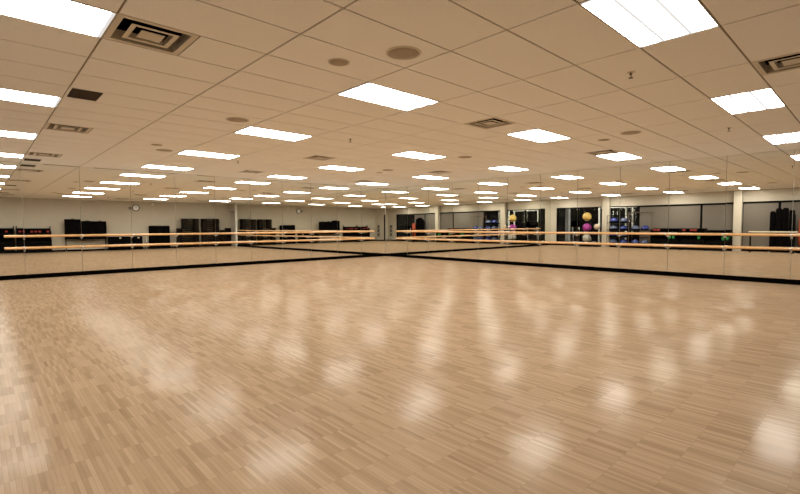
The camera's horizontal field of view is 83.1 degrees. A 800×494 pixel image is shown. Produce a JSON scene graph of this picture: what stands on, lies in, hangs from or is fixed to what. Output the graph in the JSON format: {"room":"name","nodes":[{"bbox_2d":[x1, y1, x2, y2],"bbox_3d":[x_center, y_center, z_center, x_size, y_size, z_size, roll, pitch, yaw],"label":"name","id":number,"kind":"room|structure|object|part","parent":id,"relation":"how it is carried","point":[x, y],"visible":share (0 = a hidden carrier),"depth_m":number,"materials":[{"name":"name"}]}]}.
{"room":"exercise studio","nodes":[
{"label":"exercise studio","id":0,"kind":"room"},
{"bbox_2d":[8,161,385,273],"bbox_3d":[-5.797,-1.079,14.820,14.300,3.419,0.150,-3,4,-43],"label":"wall","id":1,"kind":"structure","parent":0,"point":[8,161],"depth_m":13.73,"materials":[{"name":"beige paint"}]},
{"bbox_2d":[0,162,24,275],"bbox_3d":[-9.879,-0.687,10.902,1.184,2.803,0.010,-3,4,-43],"label":"mirror panel","id":2,"kind":"object","parent":1,"relation":"attached to","point":[12,262],"visible":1,"depth_m":11.15,"materials":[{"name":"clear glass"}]},
{"bbox_2d":[21,162,82,273],"bbox_3d":[-9.008,-0.728,11.714,1.184,2.803,0.011,-3,4,-43],"label":"mirror panel","id":3,"kind":"object","parent":1,"relation":"attached to","point":[50,193],"visible":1,"depth_m":11.69,"materials":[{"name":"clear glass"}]},
{"bbox_2d":[79,167,132,270],"bbox_3d":[-8.137,-0.768,12.526,1.184,2.803,0.011,-3,4,-43],"label":"mirror panel","id":4,"kind":"object","parent":1,"relation":"attached to","point":[105,200],"visible":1,"depth_m":12.50,"materials":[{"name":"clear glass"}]},
{"bbox_2d":[130,170,176,267],"bbox_3d":[-7.267,-0.809,13.338,1.184,2.803,0.011,-3,4,-43],"label":"mirror panel","id":5,"kind":"object","parent":1,"relation":"attached to","point":[152,193],"visible":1,"depth_m":13.31,"materials":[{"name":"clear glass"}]},
{"bbox_2d":[4,231,373,251],"bbox_3d":[-5.388,-0.277,14.972,11.650,0.413,0.183,-3,4,-43],"label":"ballet barre","id":6,"kind":"object","parent":1,"relation":"attached to","point":[313,232],"visible":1,"depth_m":13.42,"materials":[{"name":"brown wood"}]},
{"bbox_3d":[-5.347,-0.452,14.919,11.650,0.056,0.058,-3,4,-43],"label":"rail","id":7,"kind":"part","parent":6,"relation":"part of","materials":[{"name":"brown wood"}]},
{"bbox_3d":[-5.346,-0.154,14.933,11.650,0.056,0.058,-3,4,-43],"label":"rail","id":8,"kind":"part","parent":6,"relation":"part of","materials":[{"name":"brown wood"}]},
{"bbox_2d":[0,161,384,188],"bbox_3d":[-5.745,-2.275,14.705,14.000,0.014,0.014,-3,4,-43],"label":"trim","id":9,"kind":"structure","parent":1,"relation":"attached to","point":[0,161],"depth_m":13.18,"materials":[{"name":"metal"}]},
{"bbox_2d":[0,254,385,280],"bbox_3d":[-5.741,0.576,14.822,13.970,0.112,0.030,-3,4,-43],"label":"baseboard","id":10,"kind":"structure","parent":1,"relation":"attached to","point":[78,273],"depth_m":13.59,"materials":[{"name":"black rubber"}]},
{"bbox_2d":[175,174,215,265],"bbox_3d":[-6.396,-0.850,14.150,1.184,2.803,0.010,-3,4,-43],"label":"mirror panel","id":11,"kind":"object","parent":1,"relation":"attached to","point":[194,194],"visible":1,"depth_m":14.13,"materials":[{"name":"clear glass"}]},
{"bbox_2d":[214,176,250,262],"bbox_3d":[-5.526,-0.891,14.962,1.184,2.803,0.010,-3,4,-43],"label":"mirror panel","id":12,"kind":"object","parent":1,"relation":"attached to","point":[232,195],"visible":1,"depth_m":14.94,"materials":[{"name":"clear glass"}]},
{"bbox_2d":[250,179,282,260],"bbox_3d":[-4.655,-0.932,15.774,1.184,2.803,0.011,-3,4,-43],"label":"mirror panel","id":13,"kind":"object","parent":1,"relation":"attached to","point":[265,196],"visible":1,"depth_m":15.75,"materials":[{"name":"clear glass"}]},
{"bbox_2d":[282,181,311,258],"bbox_3d":[-3.784,-0.973,16.586,1.184,2.803,0.010,-3,4,-43],"label":"mirror panel","id":14,"kind":"object","parent":1,"relation":"attached to","point":[296,197],"visible":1,"depth_m":16.57,"materials":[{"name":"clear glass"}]},
{"bbox_2d":[311,183,337,257],"bbox_3d":[-2.914,-1.014,17.398,1.184,2.803,0.011,-3,4,-43],"label":"mirror panel","id":15,"kind":"object","parent":1,"relation":"attached to","point":[323,197],"visible":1,"depth_m":17.38,"materials":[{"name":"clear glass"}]},
{"bbox_2d":[337,185,360,255],"bbox_3d":[-2.043,-1.054,18.210,1.184,2.803,0.011,-3,4,-43],"label":"mirror panel","id":16,"kind":"object","parent":1,"relation":"attached to","point":[348,197],"visible":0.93,"depth_m":18.19,"materials":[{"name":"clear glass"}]},
{"bbox_2d":[361,187,384,254],"bbox_3d":[-1.121,-1.097,19.070,1.324,2.803,0.013,-3,4,-43],"label":"mirror panel","id":17,"kind":"object","parent":1,"relation":"attached to","point":[372,199],"visible":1,"depth_m":19.05,"materials":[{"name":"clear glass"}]},
{"bbox_2d":[0,256,799,493],"bbox_3d":[0.092,0.933,9.011,14.850,0.100,16.800,-3,4,-43],"label":"floor","id":18,"kind":"structure","parent":0,"point":[381,374],"depth_m":3.78,"materials":[{"name":"beige wood"}]},
{"bbox_2d":[0,0,799,188],"bbox_3d":[-0.120,-2.247,8.675,14.100,0.450,16.600,-3,4,-43],"label":"ceiling","id":19,"kind":"structure","parent":0,"point":[553,66],"depth_m":5.19,"materials":[{"name":"tile"}]},
{"bbox_2d":[0,153,24,157],"bbox_3d":[-9.030,-2.081,9.898,1.207,0.076,0.604,-3,4,-43],"label":"ceiling light","id":20,"kind":"object","parent":19,"relation":"attached to","point":[1,154],"visible":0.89,"depth_m":10.14,"materials":[{"name":"white plastic"}]},
{"bbox_2d":[0,130,38,138],"bbox_3d":[-6.949,-1.984,7.673,1.207,0.076,0.604,-3,4,-43],"label":"ceiling light","id":21,"kind":"object","parent":19,"relation":"attached to","point":[2,133],"visible":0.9,"depth_m":7.86,"materials":[{"name":"white plastic"}]},
{"bbox_2d":[0,88,61,106],"bbox_3d":[-4.869,-1.887,5.447,1.207,0.076,0.604,-3,4,-43],"label":"ceiling light","id":22,"kind":"object","parent":19,"relation":"attached to","point":[5,94],"visible":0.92,"depth_m":5.63,"materials":[{"name":"white plastic"}]},
{"bbox_2d":[22,158,55,162],"bbox_3d":[-8.777,-2.135,10.967,0.612,0.070,0.604,-3,4,-43],"label":"ceiling vent","id":23,"kind":"object","parent":19,"relation":"in","point":[23,159],"visible":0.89,"depth_m":10.96,"materials":[{"name":"metal"}]},
{"bbox_2d":[26,151,62,157],"bbox_3d":[-7.949,-2.146,10.071,0.598,0.170,0.598,-3,4,-43],"label":"ceiling vent","id":24,"kind":"object","parent":19,"relation":"in","point":[27,153],"visible":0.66,"depth_m":10.12,"materials":[{"name":"beige metal"}]},
{"bbox_2d":[0,0,116,37],"bbox_3d":[-2.788,-1.791,3.221,1.207,0.076,0.604,-3,4,-43],"label":"ceiling light","id":25,"kind":"object","parent":19,"relation":"attached to","point":[71,15],"visible":0.94,"depth_m":3.42,"materials":[{"name":"white plastic"}]},
{"bbox_2d":[43,122,92,133],"bbox_3d":[-5.452,-2.030,7.400,0.598,0.170,0.598,-3,4,-43],"label":"ceiling vent","id":26,"kind":"object","parent":19,"relation":"in","point":[51,126],"visible":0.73,"depth_m":7.44,"materials":[{"name":"beige metal"}]},
{"bbox_3d":[-5.452,-1.970,7.403,0.360,0.049,0.360,-3,4,-43],"label":"blade","id":27,"kind":"part","parent":26,"relation":"part of","materials":[{"name":"beige metal"}]},
{"bbox_2d":[63,86,129,105],"bbox_3d":[-3.784,-1.903,5.626,0.612,0.070,0.604,-3,4,-43],"label":"ceiling vent","id":28,"kind":"object","parent":19,"relation":"in","point":[75,93],"visible":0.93,"depth_m":5.61,"materials":[{"name":"metal"}]},
{"bbox_2d":[102,12,199,54],"bbox_3d":[-2.124,-1.875,3.839,0.598,0.170,0.598,-3,4,-43],"label":"ceiling vent","id":29,"kind":"object","parent":19,"relation":"in","point":[123,28],"visible":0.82,"depth_m":3.89,"materials":[{"name":"beige metal"}]},
{"bbox_3d":[-2.123,-1.815,3.842,0.360,0.049,0.360,-3,4,-43],"label":"blade","id":30,"kind":"part","parent":29,"relation":"part of","materials":[{"name":"beige metal"}]},
{"bbox_2d":[156,149,172,151],"bbox_3d":[-4.979,-2.041,9.538,0.337,0.010,0.337,-3,4,-43],"label":"ceiling speaker","id":31,"kind":"object","parent":19,"relation":"attached to","point":[162,150],"visible":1,"depth_m":9.52},
{"bbox_2d":[141,164,193,170],"bbox_3d":[-6.370,-2.206,12.379,1.207,0.076,0.604,-3,4,-43],"label":"ceiling light","id":32,"kind":"object","parent":19,"relation":"attached to","point":[146,165],"visible":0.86,"depth_m":12.29,"materials":[{"name":"white plastic"}]},
{"bbox_2d":[176,150,239,158],"bbox_3d":[-4.290,-2.109,10.153,1.207,0.076,0.604,-3,4,-43],"label":"ceiling light","id":33,"kind":"object","parent":19,"relation":"attached to","point":[186,152],"visible":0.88,"depth_m":10.10,"materials":[{"name":"white plastic"}]},
{"bbox_2d":[226,117,248,122],"bbox_3d":[-2.461,-1.923,6.830,0.337,0.010,0.337,-3,4,-43],"label":"ceiling speaker","id":34,"kind":"object","parent":19,"relation":"attached to","point":[232,119],"visible":1,"depth_m":6.79},
{"bbox_2d":[227,118,247,121],"bbox_3d":[-2.461,-1.923,6.830,0.290,0.008,0.290,-3,4,-43],"label":"grille","id":35,"kind":"object","parent":34,"relation":"attached to","point":[228,119],"depth_m":6.80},
{"bbox_2d":[239,170,262,173],"bbox_3d":[-4.403,-2.312,13.378,0.598,0.170,0.598,-3,4,-43],"label":"ceiling vent","id":36,"kind":"object","parent":19,"relation":"in","point":[244,171],"visible":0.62,"depth_m":13.44,"materials":[{"name":"beige metal"}]},
{"bbox_2d":[234,126,312,140],"bbox_3d":[-2.209,-2.012,7.928,1.207,0.076,0.604,-3,4,-43],"label":"ceiling light","id":37,"kind":"object","parent":19,"relation":"attached to","point":[248,130],"visible":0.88,"depth_m":7.85,"materials":[{"name":"white plastic"}]},
{"bbox_2d":[266,175,304,178],"bbox_3d":[-3.711,-2.330,14.859,1.207,0.076,0.604,-3,4,-43],"label":"ceiling light","id":38,"kind":"object","parent":19,"relation":"attached to","point":[275,176],"visible":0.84,"depth_m":14.89,"materials":[{"name":"white plastic"}]},
{"bbox_2d":[304,155,334,160],"bbox_3d":[-1.906,-2.196,10.708,0.598,0.170,0.598,-3,4,-43],"label":"ceiling vent","id":39,"kind":"object","parent":19,"relation":"in","point":[315,157],"visible":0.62,"depth_m":10.78,"materials":[{"name":"beige metal"}]},
{"bbox_2d":[328,58,349,65],"bbox_3d":[-0.604,-1.819,4.448,0.214,0.010,0.214,-3,4,-43],"label":"ceiling speaker","id":40,"kind":"object","parent":19,"relation":"attached to","point":[334,61],"visible":1,"depth_m":4.43,"materials":[{"name":"beige metal"}]},
{"bbox_2d":[317,165,363,170],"bbox_3d":[-1.630,-2.234,12.634,1.207,0.076,0.604,-3,4,-43],"label":"ceiling light","id":41,"kind":"object","parent":19,"relation":"attached to","point":[329,166],"visible":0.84,"depth_m":12.62,"materials":[{"name":"white plastic"}]},
{"bbox_2d":[355,182,388,185],"bbox_3d":[-1.051,-2.455,17.340,1.207,0.076,0.604,-3,4,-43],"label":"ceiling light","id":42,"kind":"object","parent":19,"relation":"attached to","point":[366,183],"visible":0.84,"depth_m":17.14,"materials":[{"name":"white plastic"}]},
{"bbox_2d":[337,81,438,110],"bbox_3d":[-0.129,-1.915,5.702,1.207,0.076,0.604,-3,4,-43],"label":"ceiling light","id":43,"kind":"object","parent":19,"relation":"attached to","point":[367,91],"visible":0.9,"depth_m":5.63,"materials":[{"name":"white plastic"}]},
{"bbox_2d":[386,46,420,59],"bbox_3d":[0.033,-1.810,4.221,0.337,0.010,0.337,-3,4,-43],"label":"ceiling speaker","id":44,"kind":"object","parent":19,"relation":"attached to","point":[398,52],"visible":1,"depth_m":4.20,"materials":[{"name":"beige metal"}]},
{"bbox_2d":[388,48,418,58],"bbox_3d":[0.033,-1.810,4.221,0.290,0.008,0.290,-3,4,-43],"label":"grille","id":45,"kind":"object","parent":44,"relation":"attached to","point":[394,53],"depth_m":4.21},
{"bbox_2d":[391,151,444,159],"bbox_3d":[0.450,-2.137,10.408,1.207,0.076,0.604,-3,4,-43],"label":"ceiling light","id":46,"kind":"object","parent":19,"relation":"attached to","point":[411,154],"visible":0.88,"depth_m":10.34,"materials":[{"name":"white plastic"}]},
{"bbox_2d":[415,175,446,179],"bbox_3d":[1.029,-2.358,15.115,1.207,0.076,0.604,-3,4,-43],"label":"ceiling light","id":47,"kind":"object","parent":19,"relation":"attached to","point":[424,176],"visible":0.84,"depth_m":15.06,"materials":[{"name":"white plastic"}]},
{"bbox_2d":[428,170,449,173],"bbox_3d":[1.196,-2.341,13.602,0.598,0.170,0.598,-3,4,-43],"label":"ceiling vent","id":48,"kind":"object","parent":19,"relation":"in","point":[440,171],"visible":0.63,"depth_m":13.69,"materials":[{"name":"beige metal"}]},
{"bbox_2d":[464,117,515,128],"bbox_3d":[1.422,-2.041,7.147,0.598,0.170,0.598,-3,4,-43],"label":"ceiling vent","id":49,"kind":"object","parent":19,"relation":"in","point":[493,122],"visible":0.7,"depth_m":7.16,"materials":[{"name":"beige metal"}]},
{"bbox_3d":[1.423,-1.982,7.150,0.360,0.049,0.360,-3,4,-43],"label":"blade","id":50,"kind":"part","parent":49,"relation":"part of","materials":[{"name":"beige metal"}]},
{"bbox_2d":[489,166,528,171],"bbox_3d":[3.110,-2.262,12.889,1.207,0.076,0.604,-3,4,-43],"label":"ceiling light","id":51,"kind":"object","parent":19,"relation":"attached to","point":[504,168],"visible":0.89,"depth_m":12.77,"materials":[{"name":"white plastic"}]},
{"bbox_2d":[506,128,570,142],"bbox_3d":[2.531,-2.040,8.183,1.207,0.076,0.604,-3,4,-43],"label":"ceiling light","id":52,"kind":"object","parent":19,"relation":"attached to","point":[538,135],"visible":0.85,"depth_m":8.12,"materials":[{"name":"white plastic"}]},
{"bbox_2d":[585,149,621,155],"bbox_3d":[4.525,-2.187,10.041,0.598,0.170,0.598,-3,4,-43],"label":"ceiling vent","id":53,"kind":"object","parent":19,"relation":"in","point":[611,151],"visible":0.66,"depth_m":10.04,"materials":[{"name":"beige metal"}]},
{"bbox_2d":[596,152,641,160],"bbox_3d":[5.190,-2.165,10.664,1.207,0.076,0.604,-3,4,-43],"label":"ceiling light","id":54,"kind":"object","parent":19,"relation":"attached to","point":[615,156],"visible":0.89,"depth_m":10.60,"materials":[{"name":"white plastic"}]},
{"bbox_2d":[620,131,641,134],"bbox_3d":[4.035,-1.995,7.886,0.337,0.010,0.337,-3,4,-43],"label":"ceiling speaker","id":55,"kind":"object","parent":19,"relation":"attached to","point":[626,132],"visible":1,"depth_m":7.85},
{"bbox_2d":[627,71,634,78],"bbox_3d":[2.443,-1.819,4.776,0.076,0.061,0.076,-3,4,-43],"label":"sprinkler","id":56,"kind":"object","parent":19,"relation":"attached to","point":[629,72],"visible":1,"depth_m":4.76,"materials":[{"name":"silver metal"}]},
{"bbox_2d":[579,0,719,47],"bbox_3d":[1.952,-1.819,3.477,1.207,0.076,0.604,-3,4,-43],"label":"ceiling light","id":57,"kind":"object","parent":19,"relation":"attached to","point":[644,23],"visible":0.95,"depth_m":3.52,"materials":[{"name":"white plastic"}]},
{"bbox_2d":[710,87,785,113],"bbox_3d":[4.611,-1.944,5.957,1.207,0.076,0.604,-3,4,-43],"label":"ceiling light","id":58,"kind":"object","parent":19,"relation":"attached to","point":[767,98],"visible":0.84,"depth_m":5.90,"materials":[{"name":"white plastic"}]},
{"bbox_2d":[751,52,799,75],"bbox_3d":[3.919,-1.925,4.476,0.598,0.170,0.598,-3,4,-43],"label":"ceiling vent","id":59,"kind":"object","parent":19,"relation":"in","point":[787,62],"visible":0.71,"depth_m":4.61,"materials":[{"name":"beige metal"}]},
{"bbox_3d":[3.919,-1.866,4.479,0.360,0.049,0.360,-3,4,-43],"label":"blade","id":60,"kind":"part","parent":59,"relation":"part of","materials":[{"name":"beige metal"}]},
{"bbox_2d":[762,132,799,143],"bbox_3d":[7.271,-2.068,8.438,1.207,0.076,0.604,-3,4,-43],"label":"ceiling light","id":61,"kind":"object","parent":19,"relation":"attached to","point":[787,137],"visible":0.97,"depth_m":8.44,"materials":[{"name":"white plastic"}]},
{"bbox_2d":[385,149,794,279],"bbox_3d":[5.279,-1.063,13.671,0.620,3.419,16.650,-3,4,-43],"label":"wall","id":62,"kind":"structure","parent":0,"point":[794,149],"depth_m":11.58,"materials":[{"name":"beige paint"}]},
{"bbox_2d":[385,187,406,254],"bbox_3d":[-0.162,-1.099,19.028,0.008,2.803,1.349,-3,4,-43],"label":"mirror panel","id":63,"kind":"object","parent":62,"relation":"attached to","point":[396,198],"visible":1,"depth_m":19.01,"materials":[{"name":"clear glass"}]},
{"bbox_2d":[407,184,428,255],"bbox_3d":[0.710,-1.058,18.095,0.009,2.803,1.194,-3,4,-43],"label":"mirror panel","id":64,"kind":"object","parent":62,"relation":"attached to","point":[417,196],"visible":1,"depth_m":18.07,"materials":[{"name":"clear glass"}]},
{"bbox_2d":[429,182,451,257],"bbox_3d":[1.530,-1.020,17.218,0.010,2.803,1.194,-3,4,-43],"label":"mirror panel","id":65,"kind":"object","parent":62,"relation":"attached to","point":[440,194],"visible":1,"depth_m":17.20,"materials":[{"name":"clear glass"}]},
{"bbox_2d":[452,180,477,258],"bbox_3d":[2.350,-0.982,16.341,0.010,2.803,1.194,-3,4,-43],"label":"mirror panel","id":66,"kind":"object","parent":62,"relation":"attached to","point":[464,193],"visible":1,"depth_m":16.32,"materials":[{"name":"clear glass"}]},
{"bbox_2d":[478,177,507,260],"bbox_3d":[3.169,-0.944,15.464,0.010,2.803,1.194,-3,4,-43],"label":"mirror panel","id":67,"kind":"object","parent":62,"relation":"attached to","point":[493,192],"visible":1,"depth_m":15.44,"materials":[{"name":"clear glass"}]},
{"bbox_2d":[507,174,540,262],"bbox_3d":[3.989,-0.906,14.587,0.010,2.803,1.194,-3,4,-43],"label":"mirror panel","id":68,"kind":"object","parent":62,"relation":"attached to","point":[524,190],"visible":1,"depth_m":14.57,"materials":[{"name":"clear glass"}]},
{"bbox_2d":[540,170,577,265],"bbox_3d":[4.809,-0.868,13.710,0.010,2.803,1.194,-3,4,-43],"label":"mirror panel","id":69,"kind":"object","parent":62,"relation":"attached to","point":[559,190],"visible":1,"depth_m":13.69,"materials":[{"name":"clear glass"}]},
{"bbox_2d":[385,253,799,284],"bbox_3d":[4.518,0.575,14.092,0.030,0.112,15.100,-3,4,-43],"label":"baseboard","id":70,"kind":"structure","parent":62,"relation":"attached to","point":[635,271],"depth_m":12.30,"materials":[{"name":"black rubber"}]},
{"bbox_2d":[396,231,799,252],"bbox_3d":[4.535,-0.260,13.880,0.183,0.413,13.620,-3,4,-43],"label":"ballet barre","id":71,"kind":"object","parent":62,"relation":"attached to","point":[724,235],"visible":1,"depth_m":12.13,"materials":[{"name":"brown wood"}]},
{"bbox_3d":[4.490,-0.137,13.843,0.058,0.056,13.620,-3,4,-43],"label":"rail","id":72,"kind":"part","parent":71,"relation":"part of","materials":[{"name":"brown wood"}]},
{"bbox_3d":[4.489,-0.434,13.829,0.058,0.056,13.620,-3,4,-43],"label":"rail","id":73,"kind":"part","parent":71,"relation":"part of","materials":[{"name":"brown wood"}]},
{"bbox_2d":[577,166,620,267],"bbox_3d":[5.628,-0.830,12.834,0.010,2.803,1.194,-3,4,-43],"label":"mirror panel","id":74,"kind":"object","parent":62,"relation":"attached to","point":[598,188],"visible":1,"depth_m":12.81,"materials":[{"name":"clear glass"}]},
{"bbox_2d":[619,161,669,270],"bbox_3d":[6.448,-0.791,11.957,0.010,2.803,1.194,-3,4,-43],"label":"mirror panel","id":75,"kind":"object","parent":62,"relation":"attached to","point":[644,188],"visible":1,"depth_m":11.93,"materials":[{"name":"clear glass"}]},
{"bbox_2d":[667,156,726,274],"bbox_3d":[7.268,-0.753,11.080,0.010,2.803,1.194,-3,4,-43],"label":"mirror panel","id":76,"kind":"object","parent":62,"relation":"attached to","point":[697,187],"visible":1,"depth_m":11.05,"materials":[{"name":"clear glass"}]},
{"bbox_2d":[724,150,794,278],"bbox_3d":[8.087,-0.715,10.203,0.010,2.803,1.194,-3,4,-43],"label":"mirror panel","id":77,"kind":"object","parent":62,"relation":"attached to","point":[759,189],"visible":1,"depth_m":10.17,"materials":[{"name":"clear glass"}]},
{"bbox_2d":[790,149,799,279],"bbox_3d":[8.907,-0.677,9.326,0.011,2.803,1.194,-3,4,-43],"label":"mirror panel","id":78,"kind":"object","parent":62,"relation":"attached to","point":[795,255],"visible":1,"depth_m":9.72,"materials":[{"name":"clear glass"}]}
]}

